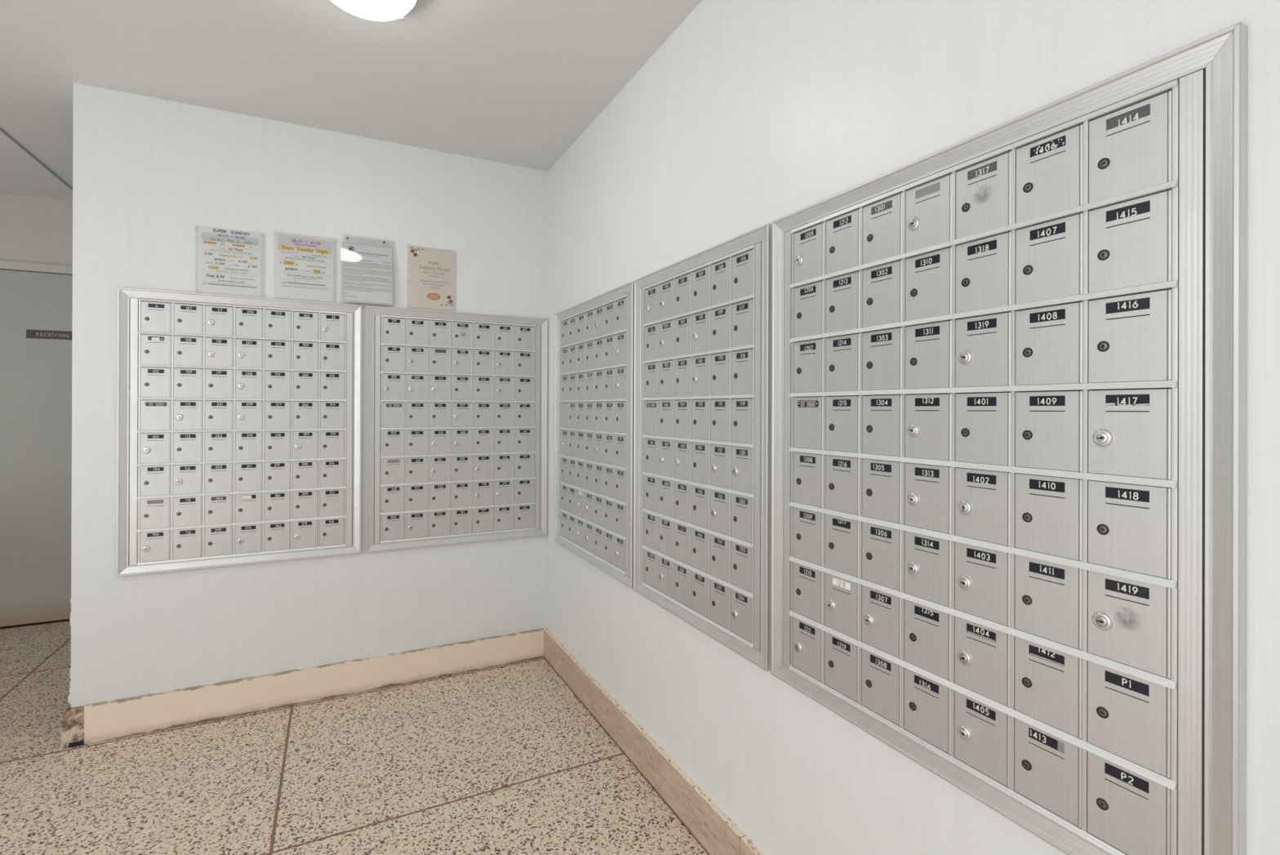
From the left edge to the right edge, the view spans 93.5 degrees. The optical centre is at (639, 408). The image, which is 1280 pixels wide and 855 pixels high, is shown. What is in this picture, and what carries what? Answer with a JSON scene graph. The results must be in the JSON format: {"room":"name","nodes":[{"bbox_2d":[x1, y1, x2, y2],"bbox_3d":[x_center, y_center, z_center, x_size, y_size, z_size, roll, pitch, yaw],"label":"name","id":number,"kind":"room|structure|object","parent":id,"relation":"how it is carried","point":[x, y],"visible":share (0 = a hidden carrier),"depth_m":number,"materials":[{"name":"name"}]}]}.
{"room":"apartment mail room","nodes":[
{"label":"apartment mail room","id":0,"kind":"room"},
{"bbox_2d":[0,193,72,266],"bbox_3d":[-2.960,0.019,3.756,3.800,2.440,0.120,0,0,-27],"label":"wall","id":1,"kind":"structure","parent":0,"point":[37,230],"depth_m":3.44,"materials":[{"name":"paint"}]},
{"bbox_2d":[0,260,72,629],"bbox_3d":[-3.354,0.207,3.513,0.990,2.062,0.158,0,0,-27],"label":"door","id":2,"kind":"structure","parent":1,"relation":"in","point":[36,374],"depth_m":3.44,"materials":[{"name":"paint"}]},
{"bbox_2d":[26,329,71,339],"bbox_3d":[-3.343,-0.422,3.497,0.325,0.048,0.003,0,0,-27],"label":"door sign","id":3,"kind":"object","parent":2,"relation":"attached to","point":[37,334],"visible":0.58,"depth_m":3.47,"materials":[{"name":"brown plastic"}]},
{"bbox_2d":[71,82,547,707],"bbox_3d":[-1.326,0.023,2.719,1.820,2.440,0.200,0,0,-27],"label":"wall","id":4,"kind":"structure","parent":0,"point":[147,171],"depth_m":2.49,"materials":[{"name":"paint"}]},
{"bbox_2d":[59,703,71,748],"bbox_3d":[-2.149,1.170,2.293,0.026,0.140,0.218,0,0,-27],"label":"baseboard","id":5,"kind":"structure","parent":4,"relation":"attached to","point":[64,722],"depth_m":2.20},
{"bbox_2d":[67,599,71,703],"bbox_3d":[-2.097,0.895,2.224,0.021,0.400,0.012,0,0,-27],"label":"trim","id":6,"kind":"structure","parent":4,"relation":"attached to","point":[69,695],"depth_m":2.22,"materials":[{"name":"paint"}]},
{"bbox_2d":[68,705,84,747],"bbox_3d":[-2.073,1.172,2.219,0.043,0.138,0.019,0,0,-27],"label":"baseboard","id":7,"kind":"structure","parent":4,"relation":"attached to","point":[76,714],"depth_m":2.21,"materials":[{"name":"brown"}]},
{"bbox_2d":[194,225,265,297],"bbox_3d":[-1.656,-0.588,2.437,0.238,0.272,0.004,0,0,-27],"label":"notice","id":8,"kind":"object","parent":4,"relation":"attached to","point":[229,260],"visible":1,"depth_m":2.44,"materials":[{"name":"white paper"}]},
{"bbox_2d":[115,287,362,576],"bbox_3d":[-1.596,0.090,2.459,0.836,1.087,0.020,0,0,-27],"label":"mailboxes","id":9,"kind":"object","parent":4,"relation":"attached to","point":[239,418],"visible":1,"depth_m":2.44,"materials":[{"name":"metal"}]},
{"bbox_2d":[273,232,336,302],"bbox_3d":[-1.420,-0.595,2.557,0.234,0.280,0.004,0,0,-27],"label":"notice","id":10,"kind":"object","parent":4,"relation":"attached to","point":[304,268],"visible":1,"depth_m":2.56,"materials":[{"name":"white paper"}]},
{"bbox_2d":[84,627,543,744],"bbox_3d":[-1.269,1.173,2.625,1.756,0.142,0.020,0,0,-27],"label":"baseboard","id":11,"kind":"structure","parent":4,"relation":"attached to","point":[116,718],"depth_m":2.53,"materials":[{"name":"beige paint"}]},
{"bbox_2d":[342,236,393,305],"bbox_3d":[-1.197,-0.604,2.650,0.216,0.295,0.022,0,0,-29],"label":"notice","id":12,"kind":"object","parent":4,"relation":"attached to","point":[367,270],"visible":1,"depth_m":2.65,"materials":[{"name":"white paper"}]},
{"bbox_2d":[406,246,455,310],"bbox_3d":[-0.963,-0.597,2.788,0.219,0.288,0.004,0,0,-27],"label":"notice","id":13,"kind":"object","parent":4,"relation":"attached to","point":[431,272],"visible":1,"depth_m":2.79,"materials":[{"name":"white paper"}]},
{"bbox_2d":[364,305,547,552],"bbox_3d":[-0.838,0.093,2.843,0.832,1.087,0.020,0,0,-27],"label":"bank","id":14,"kind":"object","parent":4,"relation":"attached to","point":[456,402],"visible":1,"depth_m":2.82,"materials":[{"name":"metal"}]},
{"bbox_2d":[0,0,702,201],"bbox_3d":[-1.344,-1.249,0.705,3.920,0.100,7.023,0,0,-27],"label":"ceiling","id":15,"kind":"structure","parent":0,"point":[515,82],"depth_m":2.10,"materials":[{"name":"paint"}]},
{"bbox_2d":[0,128,72,196],"bbox_3d":[-1.692,-1.194,0.462,0.038,0.012,6.903,0,0,-27],"label":"trim","id":16,"kind":"structure","parent":15,"relation":"attached to","point":[6,138],"depth_m":2.91,"materials":[{"name":"paint"}]},
{"bbox_2d":[330,0,420,21],"bbox_3d":[-0.751,-1.149,1.651,0.288,0.094,0.288,0,0,-27],"label":"ceiling lamp","id":17,"kind":"object","parent":15,"relation":"attached to","point":[371,10],"visible":1,"depth_m":1.68,"materials":[{"name":"white glass"}]},
{"bbox_2d":[0,621,708,854],"bbox_3d":[-1.352,1.291,0.702,3.920,0.100,7.023,0,0,-27],"label":"floor","id":18,"kind":"structure","parent":0,"point":[505,759],"depth_m":2.04,"materials":[{"name":"stone"}]},
{"bbox_2d":[546,0,1279,854],"bbox_3d":[0.347,0.027,1.561,0.120,2.440,7.023,0,0,-27],"label":"wall","id":19,"kind":"structure","parent":0,"point":[750,115],"depth_m":1.35,"materials":[{"name":"paint"}]},
{"bbox_2d":[554,280,634,588],"bbox_3d":[-0.209,0.095,2.504,0.020,1.087,0.836,0,0,-27],"label":"bank","id":20,"kind":"object","parent":19,"relation":"attached to","point":[594,337],"visible":1,"depth_m":2.42,"materials":[{"name":"metal"}]},
{"bbox_2d":[542,627,764,854],"bbox_3d":[0.693,1.177,0.715,0.020,0.141,5.200,0,0,-27],"label":"baseboard","id":21,"kind":"structure","parent":19,"relation":"attached to","point":[712,828],"depth_m":1.97,"materials":[{"name":"wood"}]},
{"bbox_2d":[633,222,772,671],"bbox_3d":[0.152,0.095,1.791,0.020,1.087,0.732,0,0,-27],"label":"mailboxes","id":22,"kind":"object","parent":19,"relation":"attached to","point":[702,417],"visible":1,"depth_m":1.71,"materials":[{"name":"metal"}]},
{"bbox_2d":[770,22,1248,854],"bbox_3d":[0.513,0.095,1.077,0.020,1.087,0.840,0,0,-27],"label":"mailboxes","id":23,"kind":"object","parent":19,"relation":"attached to","point":[1009,358],"visible":1,"depth_m":0.90,"materials":[{"name":"metal"}]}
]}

